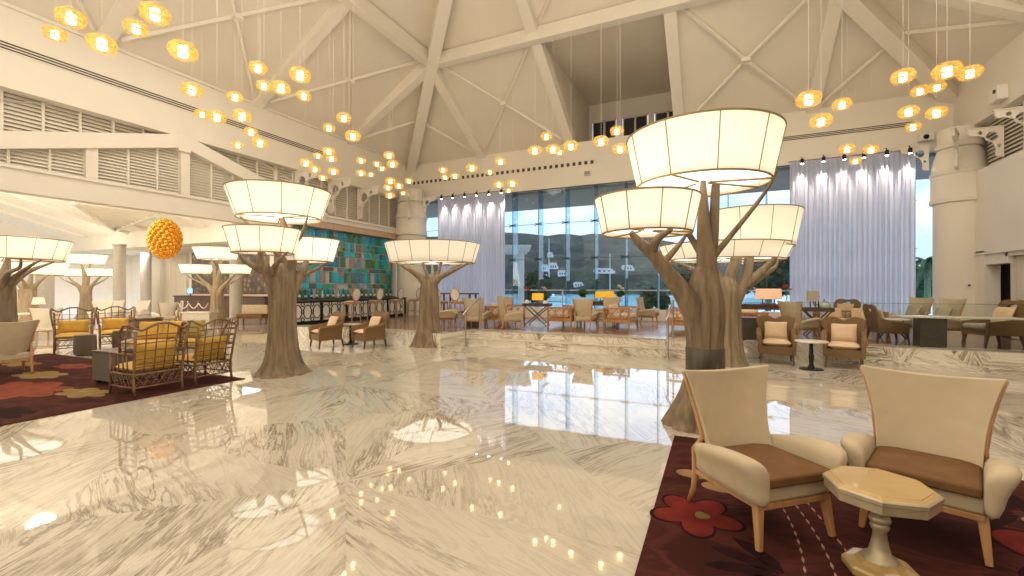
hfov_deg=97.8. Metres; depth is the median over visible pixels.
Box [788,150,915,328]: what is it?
curtain
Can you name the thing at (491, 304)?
pillow
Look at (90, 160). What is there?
trim
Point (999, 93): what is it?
projector
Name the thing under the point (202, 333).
pillow
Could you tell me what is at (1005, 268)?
wall
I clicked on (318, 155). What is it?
pendant lamp
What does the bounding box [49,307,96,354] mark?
rattan chair
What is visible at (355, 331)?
seat cushion
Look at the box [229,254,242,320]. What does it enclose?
pillar
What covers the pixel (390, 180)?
pendant lamp
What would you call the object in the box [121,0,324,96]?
trim
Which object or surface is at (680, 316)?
seat cushion
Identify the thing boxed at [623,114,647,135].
window
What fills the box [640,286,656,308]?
shrub
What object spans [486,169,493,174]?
pendant lamp
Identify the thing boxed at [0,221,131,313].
wall
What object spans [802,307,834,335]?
tray table
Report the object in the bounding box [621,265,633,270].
villa
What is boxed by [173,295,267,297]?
countertop
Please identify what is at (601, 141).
pendant lamp
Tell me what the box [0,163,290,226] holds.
beam
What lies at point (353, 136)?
pendant lamp
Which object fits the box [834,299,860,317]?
armchair
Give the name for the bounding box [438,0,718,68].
ceiling beam
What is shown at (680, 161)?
lamp
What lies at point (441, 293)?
table
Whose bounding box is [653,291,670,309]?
shrub
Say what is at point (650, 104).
wall
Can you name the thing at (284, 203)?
lamp
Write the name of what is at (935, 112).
pendant lamp
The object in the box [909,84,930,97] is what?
pendant lamp
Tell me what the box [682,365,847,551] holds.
armchair
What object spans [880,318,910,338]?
coffee table
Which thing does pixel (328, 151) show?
pendant lamp
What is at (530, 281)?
tree
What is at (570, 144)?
pendant lamp
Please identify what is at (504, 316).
armchair
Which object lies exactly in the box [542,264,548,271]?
villa
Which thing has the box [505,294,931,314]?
water
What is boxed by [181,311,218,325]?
countertop
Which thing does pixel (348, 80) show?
trim
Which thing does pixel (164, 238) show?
pendant
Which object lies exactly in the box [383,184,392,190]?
pendant lamp
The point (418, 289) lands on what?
bar stool
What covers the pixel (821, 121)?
pendant lamp
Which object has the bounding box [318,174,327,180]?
pendant lamp
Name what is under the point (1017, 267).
curtain
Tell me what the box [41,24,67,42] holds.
pendant lamp
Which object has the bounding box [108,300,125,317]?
armchair
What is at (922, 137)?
security camera
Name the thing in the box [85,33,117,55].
pendant lamp
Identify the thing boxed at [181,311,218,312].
countertop
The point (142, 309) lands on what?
armchair
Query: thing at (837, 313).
pillow
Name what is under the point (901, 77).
pendant lamp
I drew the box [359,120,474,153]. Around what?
trim
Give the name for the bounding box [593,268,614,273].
villa
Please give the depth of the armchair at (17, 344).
7.87 m
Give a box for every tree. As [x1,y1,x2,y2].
[517,270,554,306]
[673,264,695,282]
[742,256,789,310]
[916,256,931,313]
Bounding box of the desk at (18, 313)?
[18,313,56,334]
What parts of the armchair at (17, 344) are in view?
seat rail, seat, backrest, leg, arm, leg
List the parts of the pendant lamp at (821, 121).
lamp glass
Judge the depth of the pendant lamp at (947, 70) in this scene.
6.94 m
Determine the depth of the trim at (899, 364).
8.28 m
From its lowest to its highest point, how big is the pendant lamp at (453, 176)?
2.869 m
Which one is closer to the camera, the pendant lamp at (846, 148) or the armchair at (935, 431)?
the armchair at (935, 431)
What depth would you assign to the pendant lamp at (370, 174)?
16.37 m
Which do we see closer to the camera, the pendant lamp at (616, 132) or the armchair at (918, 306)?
the armchair at (918, 306)
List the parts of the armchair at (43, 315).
backrest, seat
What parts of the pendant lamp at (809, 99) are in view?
lamp shade, lamp glass, cord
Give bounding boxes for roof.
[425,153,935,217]
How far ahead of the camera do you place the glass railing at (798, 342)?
8.61 m
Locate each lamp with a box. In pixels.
[0,235,73,322]
[0,262,69,321]
[32,297,45,307]
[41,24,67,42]
[53,6,87,29]
[59,253,112,317]
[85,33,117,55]
[122,17,148,37]
[138,1,170,25]
[167,39,198,61]
[178,246,251,323]
[180,82,202,97]
[194,108,207,118]
[207,110,226,123]
[222,179,339,378]
[226,91,242,102]
[232,109,251,122]
[232,141,244,148]
[243,127,257,136]
[248,61,267,74]
[251,137,267,147]
[256,80,271,91]
[271,80,290,95]
[289,66,310,82]
[296,90,311,101]
[299,158,312,166]
[309,165,320,172]
[313,152,322,159]
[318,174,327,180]
[322,123,335,132]
[322,146,335,154]
[325,98,337,162]
[328,31,338,175]
[336,112,350,123]
[345,130,360,141]
[355,170,365,175]
[356,157,366,163]
[367,172,374,176]
[372,161,381,166]
[378,165,386,170]
[383,151,394,159]
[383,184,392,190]
[384,239,479,347]
[385,77,395,184]
[385,192,394,198]
[386,40,398,167]
[394,182,403,188]
[405,178,412,183]
[438,166,447,172]
[441,173,448,179]
[450,172,459,178]
[466,163,477,171]
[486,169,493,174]
[493,181,504,187]
[495,33,506,165]
[505,139,511,193]
[507,57,517,186]
[528,145,541,155]
[532,293,543,303]
[540,39,552,140]
[546,144,559,154]
[556,120,564,155]
[564,140,578,151]
[593,135,608,146]
[594,108,786,435]
[595,291,614,300]
[610,125,623,135]
[612,143,627,153]
[659,204,803,367]
[755,289,781,303]
[795,0,821,107]
[806,291,818,307]
[809,113,832,128]
[832,97,851,111]
[838,143,855,153]
[849,87,861,164]
[862,144,879,153]
[890,68,916,85]
[897,0,919,118]
[904,121,921,132]
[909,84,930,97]
[925,0,948,119]
[929,81,946,92]
[930,60,963,80]
[956,64,983,81]
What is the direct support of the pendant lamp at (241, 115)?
hanging from the ceiling at (629, 60)
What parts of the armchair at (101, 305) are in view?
backrest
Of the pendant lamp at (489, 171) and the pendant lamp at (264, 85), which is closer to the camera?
the pendant lamp at (264, 85)
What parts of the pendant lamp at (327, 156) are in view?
lamp shade, cord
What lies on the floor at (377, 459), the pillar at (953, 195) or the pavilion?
the pillar at (953, 195)
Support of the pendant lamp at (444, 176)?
hanging from the ceiling at (629, 60)
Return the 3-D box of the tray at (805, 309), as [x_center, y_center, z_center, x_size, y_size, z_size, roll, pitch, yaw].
[7.610,0.536,11.144,0.638,0.090,0.450,0,0,25]
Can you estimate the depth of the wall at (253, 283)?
25.24 m
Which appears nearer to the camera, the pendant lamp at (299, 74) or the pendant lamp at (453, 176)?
the pendant lamp at (299, 74)
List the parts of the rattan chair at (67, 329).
leg, leg, seat frame, rail, leg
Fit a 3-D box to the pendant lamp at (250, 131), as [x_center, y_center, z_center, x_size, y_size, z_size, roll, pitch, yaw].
[-7.121,-5.210,12.194,0.362,2.126,0.360,0,0,31]
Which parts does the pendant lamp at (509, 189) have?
cord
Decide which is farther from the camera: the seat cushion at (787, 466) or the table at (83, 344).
the table at (83, 344)
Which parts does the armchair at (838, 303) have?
backrest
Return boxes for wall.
[0,0,409,199]
[0,90,398,227]
[0,148,395,295]
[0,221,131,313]
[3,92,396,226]
[61,223,341,251]
[132,252,396,308]
[191,253,269,295]
[293,226,391,298]
[410,93,952,201]
[512,307,780,320]
[589,92,672,140]
[953,31,1023,336]
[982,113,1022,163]
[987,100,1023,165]
[1001,264,1019,340]
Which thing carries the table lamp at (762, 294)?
on the console table at (744, 306)
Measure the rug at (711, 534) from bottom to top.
0.014 m
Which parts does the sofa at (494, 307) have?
lattice arm, seat frame, lattice arm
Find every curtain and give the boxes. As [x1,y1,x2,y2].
[152,254,186,311]
[437,190,504,314]
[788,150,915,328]
[1010,255,1023,338]
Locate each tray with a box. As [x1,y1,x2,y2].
[522,303,551,306]
[802,307,834,311]
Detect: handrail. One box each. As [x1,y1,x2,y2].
[462,297,481,345]
[665,299,674,358]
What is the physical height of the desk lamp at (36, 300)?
0.500 m
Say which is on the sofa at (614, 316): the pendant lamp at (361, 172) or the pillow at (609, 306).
the pillow at (609, 306)
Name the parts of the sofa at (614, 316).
leg, lattice arm, seat frame, lattice arm, leg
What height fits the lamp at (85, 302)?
3.310 m
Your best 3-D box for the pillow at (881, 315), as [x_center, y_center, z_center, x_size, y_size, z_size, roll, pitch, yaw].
[8.132,0.644,9.916,0.174,0.327,0.396,0,0,18]
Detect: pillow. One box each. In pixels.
[137,321,163,338]
[161,320,186,338]
[183,320,205,336]
[327,316,338,325]
[368,316,380,325]
[490,303,497,311]
[607,304,614,313]
[742,309,757,316]
[764,321,787,339]
[823,308,841,317]
[831,323,856,342]
[837,303,853,314]
[851,308,870,317]
[878,310,884,318]
[905,305,921,314]
[934,307,951,315]
[990,306,1015,321]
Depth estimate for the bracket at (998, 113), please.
9.99 m
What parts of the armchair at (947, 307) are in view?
backrest, arm, leg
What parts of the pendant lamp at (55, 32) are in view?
lamp glass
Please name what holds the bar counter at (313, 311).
on the floor at (410, 322)
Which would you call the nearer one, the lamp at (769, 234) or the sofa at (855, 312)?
the lamp at (769, 234)
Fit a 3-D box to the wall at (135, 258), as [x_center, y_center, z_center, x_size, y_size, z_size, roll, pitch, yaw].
[-15.514,-0.950,25.690,22.400,5.000,0.200,0,0,25]
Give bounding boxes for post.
[177,302,188,320]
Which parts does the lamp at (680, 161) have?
lamp shade, shade frame, lamp shade, shade frame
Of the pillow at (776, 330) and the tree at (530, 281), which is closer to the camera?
the pillow at (776, 330)
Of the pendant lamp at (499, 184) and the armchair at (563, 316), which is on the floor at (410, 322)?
the armchair at (563, 316)
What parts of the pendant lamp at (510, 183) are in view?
lamp shade, cord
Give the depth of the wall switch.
11.80 m
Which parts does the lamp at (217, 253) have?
lamp shade, shade frame, lamp shade, shade frame, lamp shade, shade frame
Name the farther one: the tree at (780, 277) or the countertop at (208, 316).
the tree at (780, 277)
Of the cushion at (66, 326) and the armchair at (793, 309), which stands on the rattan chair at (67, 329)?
the cushion at (66, 326)
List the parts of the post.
post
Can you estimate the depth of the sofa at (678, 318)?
12.03 m
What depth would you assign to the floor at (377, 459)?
4.04 m
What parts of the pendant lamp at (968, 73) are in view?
lamp glass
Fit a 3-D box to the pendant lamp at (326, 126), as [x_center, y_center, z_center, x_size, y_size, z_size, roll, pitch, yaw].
[-5.629,-5.787,13.747,0.378,1.962,0.377,0,0,3]
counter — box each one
[173,295,267,318]
[297,297,406,324]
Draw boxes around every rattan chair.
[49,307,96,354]
[95,306,135,348]
[108,321,189,396]
[166,317,237,384]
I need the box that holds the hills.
[425,232,921,294]
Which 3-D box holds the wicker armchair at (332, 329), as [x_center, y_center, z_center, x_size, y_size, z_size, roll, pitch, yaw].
[-4.868,1.092,11.864,0.767,0.924,0.752,0,0,-45]
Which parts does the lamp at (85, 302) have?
lamp shade, shade frame, lamp shade, shade frame, shade frame, lamp shade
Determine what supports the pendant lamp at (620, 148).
hanging from the ceiling at (629, 60)
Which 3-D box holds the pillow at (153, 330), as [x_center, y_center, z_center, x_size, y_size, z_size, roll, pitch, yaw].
[-7.503,0.872,9.286,0.420,0.361,0.199,0,0,-24]
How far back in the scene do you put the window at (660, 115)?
19.02 m
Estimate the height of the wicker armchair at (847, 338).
0.970 m
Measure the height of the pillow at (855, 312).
0.312 m
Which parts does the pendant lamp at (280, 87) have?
lamp glass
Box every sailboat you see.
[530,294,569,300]
[743,291,772,302]
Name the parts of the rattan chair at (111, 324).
leg, seat frame, rail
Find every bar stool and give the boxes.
[343,288,360,321]
[367,288,383,319]
[388,288,403,317]
[407,288,419,315]
[438,289,448,321]
[449,288,464,321]
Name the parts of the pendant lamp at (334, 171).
lamp shade, cord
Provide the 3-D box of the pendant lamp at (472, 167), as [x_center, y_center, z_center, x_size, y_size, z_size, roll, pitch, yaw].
[-1.238,-5.803,13.838,0.377,4.408,0.378,0,0,-10]
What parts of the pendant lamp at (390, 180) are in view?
lamp shade, cord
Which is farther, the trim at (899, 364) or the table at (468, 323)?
the table at (468, 323)
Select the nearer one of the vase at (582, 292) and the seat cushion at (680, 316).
the seat cushion at (680, 316)
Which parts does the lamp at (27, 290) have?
lamp shade, shade frame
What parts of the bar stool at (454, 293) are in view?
backrest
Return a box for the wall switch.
[965,283,972,286]
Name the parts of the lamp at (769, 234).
shade frame, lamp shade, lamp shade, shade frame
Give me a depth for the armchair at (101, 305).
19.67 m
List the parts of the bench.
seat, backrest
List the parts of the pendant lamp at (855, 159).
lamp shade, cord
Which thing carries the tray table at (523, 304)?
on the floor at (410, 322)
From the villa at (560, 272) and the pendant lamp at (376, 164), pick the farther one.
the villa at (560, 272)
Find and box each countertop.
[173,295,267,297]
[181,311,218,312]
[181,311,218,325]
[297,297,406,301]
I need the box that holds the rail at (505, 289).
[505,289,788,311]
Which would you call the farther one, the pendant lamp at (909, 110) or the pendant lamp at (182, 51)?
the pendant lamp at (909, 110)
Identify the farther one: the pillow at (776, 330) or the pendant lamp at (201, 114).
the pendant lamp at (201, 114)
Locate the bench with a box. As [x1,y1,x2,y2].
[236,305,267,324]
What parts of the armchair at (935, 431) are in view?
arm, leg, leg, backrest, seat, seat rail, leg, leg, arm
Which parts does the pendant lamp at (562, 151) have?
lamp shade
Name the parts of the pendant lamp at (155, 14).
lamp glass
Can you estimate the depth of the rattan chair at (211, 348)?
7.26 m
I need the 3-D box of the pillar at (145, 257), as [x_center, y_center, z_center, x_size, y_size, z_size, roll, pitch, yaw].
[-22.517,-0.350,27.500,0.621,3.800,0.621,0,0,25]
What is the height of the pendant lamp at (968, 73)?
2.494 m
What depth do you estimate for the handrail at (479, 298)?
12.13 m
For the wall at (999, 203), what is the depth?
11.01 m
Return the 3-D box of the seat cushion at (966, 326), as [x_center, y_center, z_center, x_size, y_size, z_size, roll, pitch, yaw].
[9.798,0.794,9.190,0.568,0.118,0.549,0,0,12]
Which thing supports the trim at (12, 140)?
attached to the wall at (130, 174)
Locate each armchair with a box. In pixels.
[0,319,39,373]
[28,307,62,339]
[87,301,112,322]
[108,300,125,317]
[126,300,151,316]
[151,302,177,320]
[165,301,183,320]
[308,311,345,348]
[350,311,388,348]
[439,296,457,327]
[462,298,490,328]
[494,296,513,320]
[496,298,522,329]
[572,298,599,328]
[595,297,620,323]
[635,297,658,323]
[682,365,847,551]
[756,315,797,365]
[777,301,820,338]
[821,316,867,366]
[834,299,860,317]
[840,365,1022,566]
[862,304,909,343]
[885,297,934,336]
[911,298,966,341]
[961,299,1023,347]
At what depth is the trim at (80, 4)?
9.71 m
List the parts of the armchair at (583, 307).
leg, seat, backrest, leg, arm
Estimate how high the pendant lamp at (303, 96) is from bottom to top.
2.045 m
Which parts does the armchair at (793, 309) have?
backrest, leg, arm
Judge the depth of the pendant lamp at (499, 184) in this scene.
14.94 m
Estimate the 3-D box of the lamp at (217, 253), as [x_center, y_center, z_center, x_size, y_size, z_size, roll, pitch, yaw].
[-12.905,-0.105,19.600,2.988,3.310,1.802,0,0,0]
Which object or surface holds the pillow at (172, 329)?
on the sofa at (162, 327)
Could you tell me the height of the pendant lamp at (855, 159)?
2.264 m
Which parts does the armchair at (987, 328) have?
leg, seat, arm, leg, leg, arm, backrest, leg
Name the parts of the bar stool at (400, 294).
backrest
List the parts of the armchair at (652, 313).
backrest, arm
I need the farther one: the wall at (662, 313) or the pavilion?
the pavilion
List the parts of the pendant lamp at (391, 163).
lamp shade, cord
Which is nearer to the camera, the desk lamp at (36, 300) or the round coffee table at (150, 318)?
the desk lamp at (36, 300)
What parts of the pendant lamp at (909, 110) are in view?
lamp shade, cord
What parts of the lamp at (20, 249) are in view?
lamp shade, shade frame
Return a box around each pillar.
[35,276,54,308]
[112,244,126,317]
[139,252,151,312]
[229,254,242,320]
[395,188,427,314]
[929,124,988,332]
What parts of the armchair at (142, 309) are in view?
backrest, arm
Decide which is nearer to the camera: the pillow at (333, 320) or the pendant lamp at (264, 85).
the pendant lamp at (264, 85)
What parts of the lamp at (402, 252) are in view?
lamp shade, shade frame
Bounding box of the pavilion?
[505,245,530,306]
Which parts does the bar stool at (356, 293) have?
backrest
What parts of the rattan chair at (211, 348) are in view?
arm, leg, seat frame, rail, leg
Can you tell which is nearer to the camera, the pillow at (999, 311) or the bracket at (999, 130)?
the pillow at (999, 311)
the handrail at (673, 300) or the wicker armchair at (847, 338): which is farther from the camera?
the handrail at (673, 300)
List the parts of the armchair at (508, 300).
backrest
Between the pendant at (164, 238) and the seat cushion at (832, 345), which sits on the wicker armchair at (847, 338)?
the seat cushion at (832, 345)
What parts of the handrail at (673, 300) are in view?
post, rail, post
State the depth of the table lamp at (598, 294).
15.74 m
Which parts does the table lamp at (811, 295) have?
lamp shade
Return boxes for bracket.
[293,168,319,184]
[327,177,352,214]
[356,186,380,219]
[406,190,410,219]
[423,196,435,213]
[899,145,929,170]
[950,126,959,168]
[965,125,1004,156]
[991,106,1023,125]
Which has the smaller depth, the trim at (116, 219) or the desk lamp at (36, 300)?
the desk lamp at (36, 300)
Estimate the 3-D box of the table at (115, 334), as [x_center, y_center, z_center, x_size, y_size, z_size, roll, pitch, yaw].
[-9.913,1.315,11.379,0.410,0.470,0.410,0,0,25]
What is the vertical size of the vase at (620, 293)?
0.572 m
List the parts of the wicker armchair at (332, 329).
arm, seat, arm, backrest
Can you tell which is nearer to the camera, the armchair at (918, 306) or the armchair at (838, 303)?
the armchair at (918, 306)
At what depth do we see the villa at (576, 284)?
202.60 m
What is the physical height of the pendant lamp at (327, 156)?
2.120 m
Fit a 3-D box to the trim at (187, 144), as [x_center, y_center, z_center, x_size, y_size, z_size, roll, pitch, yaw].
[-7.872,-3.219,14.106,0.306,1.728,4.998,0,0,25]
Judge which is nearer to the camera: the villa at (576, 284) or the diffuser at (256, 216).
the diffuser at (256, 216)
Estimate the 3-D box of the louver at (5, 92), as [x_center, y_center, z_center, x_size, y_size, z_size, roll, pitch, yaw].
[-10.111,-3.260,10.129,0.020,1.620,24.000,0,0,25]
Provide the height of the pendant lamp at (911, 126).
1.831 m
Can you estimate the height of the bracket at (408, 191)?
1.064 m
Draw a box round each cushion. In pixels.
[55,332,90,338]
[57,319,88,333]
[101,318,128,330]
[101,329,126,334]
[116,361,180,371]
[128,338,168,346]
[136,341,177,364]
[167,338,194,345]
[175,353,229,362]
[192,335,226,357]
[353,329,362,333]
[550,313,572,317]
[607,314,631,318]
[669,315,683,320]
[724,443,830,488]
[762,338,790,345]
[828,341,860,349]
[866,446,982,498]
[963,323,985,329]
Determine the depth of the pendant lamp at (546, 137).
13.82 m
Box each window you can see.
[427,153,916,311]
[593,119,615,139]
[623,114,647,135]
[655,110,672,120]
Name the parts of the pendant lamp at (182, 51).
lamp glass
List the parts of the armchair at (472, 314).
seat, backrest, leg, arm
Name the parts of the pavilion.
post, post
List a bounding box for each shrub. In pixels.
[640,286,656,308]
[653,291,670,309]
[916,266,931,297]
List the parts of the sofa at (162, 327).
arm, backrest, seat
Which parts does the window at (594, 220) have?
frame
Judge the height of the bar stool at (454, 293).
1.190 m
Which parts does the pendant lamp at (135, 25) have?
lamp glass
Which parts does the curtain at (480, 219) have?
rod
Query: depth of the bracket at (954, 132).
11.66 m
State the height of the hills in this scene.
53.847 m
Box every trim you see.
[0,131,178,149]
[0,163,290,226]
[0,192,235,238]
[71,201,159,231]
[75,0,94,29]
[82,148,97,179]
[93,0,142,49]
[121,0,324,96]
[174,134,327,222]
[177,152,189,195]
[251,0,349,109]
[270,10,418,130]
[291,222,396,239]
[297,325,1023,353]
[323,214,395,233]
[338,0,428,66]
[346,63,425,144]
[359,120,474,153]
[407,0,452,173]
[435,68,485,158]
[443,47,561,150]
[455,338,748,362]
[515,0,576,143]
[538,0,549,20]
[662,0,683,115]
[682,0,807,110]
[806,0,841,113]
[820,20,1018,105]
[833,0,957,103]
[893,361,1023,375]
[921,0,1023,22]
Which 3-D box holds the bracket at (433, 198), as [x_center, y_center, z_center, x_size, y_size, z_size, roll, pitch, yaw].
[-3.628,-3.632,19.643,0.671,0.731,0.088,0,0,25]
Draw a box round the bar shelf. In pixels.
[297,296,395,299]
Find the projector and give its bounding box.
[989,83,1008,104]
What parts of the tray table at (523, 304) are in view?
leg, leg, leg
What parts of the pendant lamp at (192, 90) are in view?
lamp glass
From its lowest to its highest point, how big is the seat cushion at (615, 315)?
0.120 m
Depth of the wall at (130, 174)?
11.15 m
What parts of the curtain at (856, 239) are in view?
rod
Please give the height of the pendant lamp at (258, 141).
3.271 m
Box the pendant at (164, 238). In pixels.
[146,218,183,259]
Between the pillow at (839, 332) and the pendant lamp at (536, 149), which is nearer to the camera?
the pillow at (839, 332)
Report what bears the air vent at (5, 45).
in the wall at (20, 75)
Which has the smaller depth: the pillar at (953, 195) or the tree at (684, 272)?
the pillar at (953, 195)
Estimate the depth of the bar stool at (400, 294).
17.73 m
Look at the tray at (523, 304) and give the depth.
14.13 m
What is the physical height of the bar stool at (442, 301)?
1.190 m
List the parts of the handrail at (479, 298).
post, rail, post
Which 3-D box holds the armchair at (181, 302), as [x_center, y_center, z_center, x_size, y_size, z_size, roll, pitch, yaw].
[-15.492,1.069,20.506,0.712,0.966,0.809,0,0,-33]
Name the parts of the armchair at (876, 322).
backrest, seat, arm, leg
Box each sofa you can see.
[121,320,208,354]
[484,303,524,325]
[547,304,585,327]
[603,304,637,329]
[666,307,683,331]
[742,309,768,316]
[813,308,888,335]
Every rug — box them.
[0,353,244,425]
[634,435,1023,575]
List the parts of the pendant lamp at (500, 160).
cord, lamp shade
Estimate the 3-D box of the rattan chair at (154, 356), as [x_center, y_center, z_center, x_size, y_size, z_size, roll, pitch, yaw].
[-5.389,1.012,6.646,0.777,1.042,0.802,0,0,26]
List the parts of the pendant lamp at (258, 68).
lamp glass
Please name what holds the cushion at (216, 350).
on the rattan chair at (211, 348)
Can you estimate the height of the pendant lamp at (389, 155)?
3.211 m
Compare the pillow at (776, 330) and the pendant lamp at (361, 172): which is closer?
the pillow at (776, 330)
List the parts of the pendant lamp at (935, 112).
lamp glass, cord, lamp shade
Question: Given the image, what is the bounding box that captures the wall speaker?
[584,170,590,175]
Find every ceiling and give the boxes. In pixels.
[0,100,394,254]
[2,0,1023,164]
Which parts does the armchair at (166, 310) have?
seat, backrest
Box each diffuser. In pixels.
[242,213,313,220]
[409,261,454,262]
[613,229,681,233]
[642,170,767,191]
[681,257,770,260]
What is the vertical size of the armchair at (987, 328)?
0.954 m
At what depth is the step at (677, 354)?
10.77 m
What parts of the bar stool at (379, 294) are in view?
backrest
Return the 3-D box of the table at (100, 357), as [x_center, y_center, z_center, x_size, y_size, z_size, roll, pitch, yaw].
[-6.464,1.270,7.381,0.540,0.525,0.540,0,0,22]
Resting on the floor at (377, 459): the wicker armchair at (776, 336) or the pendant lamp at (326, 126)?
the wicker armchair at (776, 336)
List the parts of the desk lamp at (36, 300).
lamp shade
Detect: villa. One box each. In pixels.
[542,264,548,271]
[549,263,557,268]
[557,270,567,276]
[573,282,582,287]
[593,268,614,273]
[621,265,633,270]
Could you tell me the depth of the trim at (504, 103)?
16.56 m
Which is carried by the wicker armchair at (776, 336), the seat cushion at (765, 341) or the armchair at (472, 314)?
the seat cushion at (765, 341)
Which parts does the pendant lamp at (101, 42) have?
lamp glass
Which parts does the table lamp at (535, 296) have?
lamp shade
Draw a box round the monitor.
[187,288,192,295]
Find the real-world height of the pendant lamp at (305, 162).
3.001 m
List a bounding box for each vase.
[523,286,529,302]
[542,287,548,303]
[578,288,587,298]
[616,285,624,300]
[783,285,791,301]
[819,301,830,307]
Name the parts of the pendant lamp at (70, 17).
lamp glass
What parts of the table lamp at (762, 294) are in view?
lamp shade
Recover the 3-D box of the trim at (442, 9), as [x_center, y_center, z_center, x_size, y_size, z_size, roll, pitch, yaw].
[-2.451,-8.446,14.705,0.400,6.546,14.244,0,0,-20]
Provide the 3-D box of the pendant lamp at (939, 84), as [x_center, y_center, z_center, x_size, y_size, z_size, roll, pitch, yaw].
[10.848,-5.629,11.410,0.378,1.226,0.377,0,0,-23]
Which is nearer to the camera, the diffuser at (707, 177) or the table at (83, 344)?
the diffuser at (707, 177)
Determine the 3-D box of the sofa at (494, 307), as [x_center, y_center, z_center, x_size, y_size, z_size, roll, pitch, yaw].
[-0.219,0.839,14.783,0.775,0.694,1.560,0,0,25]
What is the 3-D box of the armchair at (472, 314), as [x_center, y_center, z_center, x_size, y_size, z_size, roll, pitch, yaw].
[-1.060,0.734,13.176,0.761,0.908,0.669,0,0,16]
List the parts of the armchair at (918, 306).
arm, arm, backrest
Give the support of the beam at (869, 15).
attached to the wall at (610, 167)
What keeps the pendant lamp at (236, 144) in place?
hanging from the ceiling at (629, 60)
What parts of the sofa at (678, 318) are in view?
lattice arm, seat frame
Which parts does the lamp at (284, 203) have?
lamp shade, shade frame, lamp shade, shade frame, lamp shade, shade frame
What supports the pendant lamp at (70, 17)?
hanging from the ceiling at (629, 60)
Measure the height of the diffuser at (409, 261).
0.006 m
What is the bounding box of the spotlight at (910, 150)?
[908,146,912,153]
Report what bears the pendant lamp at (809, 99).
hanging from the ceiling at (629, 60)
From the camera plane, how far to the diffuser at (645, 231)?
5.22 m
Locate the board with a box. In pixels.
[3,155,220,196]
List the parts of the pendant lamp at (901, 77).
lamp glass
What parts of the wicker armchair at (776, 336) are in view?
arm, backrest, seat, arm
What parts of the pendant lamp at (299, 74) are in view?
lamp glass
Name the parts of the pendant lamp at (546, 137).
lamp shade, cord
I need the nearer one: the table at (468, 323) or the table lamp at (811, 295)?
the table lamp at (811, 295)
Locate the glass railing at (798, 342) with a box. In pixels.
[798,342,1023,352]
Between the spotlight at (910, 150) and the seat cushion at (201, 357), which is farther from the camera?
the spotlight at (910, 150)
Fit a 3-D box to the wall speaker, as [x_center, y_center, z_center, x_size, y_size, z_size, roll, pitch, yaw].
[2.918,-4.450,17.303,0.280,0.180,0.105,0,0,25]
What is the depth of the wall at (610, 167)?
16.80 m
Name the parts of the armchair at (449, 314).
backrest, arm, arm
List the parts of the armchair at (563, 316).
leg, lattice arm, seat frame, leg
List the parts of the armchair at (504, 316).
backrest, leg, arm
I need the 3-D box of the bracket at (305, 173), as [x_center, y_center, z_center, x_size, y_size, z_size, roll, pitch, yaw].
[-6.955,-3.386,15.172,1.159,1.263,0.152,0,0,25]
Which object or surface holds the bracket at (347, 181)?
attached to the wall at (43, 110)
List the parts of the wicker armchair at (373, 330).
arm, seat, arm, backrest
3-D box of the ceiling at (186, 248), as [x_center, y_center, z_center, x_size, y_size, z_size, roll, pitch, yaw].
[-20.286,-3.475,14.787,22.800,2.550,24.000,0,0,25]
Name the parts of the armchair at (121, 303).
backrest, arm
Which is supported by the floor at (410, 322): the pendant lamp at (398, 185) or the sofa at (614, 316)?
the sofa at (614, 316)
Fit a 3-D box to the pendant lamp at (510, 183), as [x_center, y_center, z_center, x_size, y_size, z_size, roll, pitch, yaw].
[0.015,-5.333,14.342,0.361,4.182,0.360,0,0,32]
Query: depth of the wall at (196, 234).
23.59 m
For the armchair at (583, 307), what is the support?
on the floor at (410, 322)
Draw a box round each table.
[73,334,96,355]
[91,346,147,382]
[112,330,132,347]
[126,316,163,327]
[343,323,360,344]
[441,293,478,312]
[463,311,478,325]
[522,303,551,325]
[593,301,603,305]
[741,303,779,309]
[742,316,757,339]
[794,339,828,370]
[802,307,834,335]
[822,466,944,575]
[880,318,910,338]
[892,315,1023,347]
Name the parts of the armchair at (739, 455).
leg, backrest, arm, leg, seat rail, seat, arm, leg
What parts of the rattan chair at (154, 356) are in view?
leg, arm, leg, seat frame, rail, arm, leg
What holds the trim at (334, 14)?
attached to the wall at (20, 75)
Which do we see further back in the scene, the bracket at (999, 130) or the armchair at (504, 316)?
the armchair at (504, 316)
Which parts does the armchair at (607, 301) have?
backrest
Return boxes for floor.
[0,312,1023,575]
[306,315,1023,353]
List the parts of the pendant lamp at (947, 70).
lamp glass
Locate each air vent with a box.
[0,39,322,154]
[411,160,596,184]
[783,121,913,141]
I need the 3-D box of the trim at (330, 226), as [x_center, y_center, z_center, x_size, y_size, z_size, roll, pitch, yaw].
[-6.271,-0.425,17.581,0.160,3.950,6.150,0,0,25]
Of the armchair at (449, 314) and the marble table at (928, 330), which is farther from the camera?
the armchair at (449, 314)
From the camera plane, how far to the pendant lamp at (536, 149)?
11.77 m
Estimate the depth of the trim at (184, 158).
11.96 m
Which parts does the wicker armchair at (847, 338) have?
arm, backrest, seat, arm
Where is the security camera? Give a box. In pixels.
[917,132,933,142]
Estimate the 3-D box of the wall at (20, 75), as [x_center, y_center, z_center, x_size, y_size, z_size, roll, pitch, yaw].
[-9.860,-4.880,10.233,0.550,1.700,24.400,0,0,25]
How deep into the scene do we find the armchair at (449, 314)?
13.38 m
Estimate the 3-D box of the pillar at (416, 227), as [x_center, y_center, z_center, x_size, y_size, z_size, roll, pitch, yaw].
[-4.514,-1.400,20.049,1.422,5.900,1.422,0,0,-43]

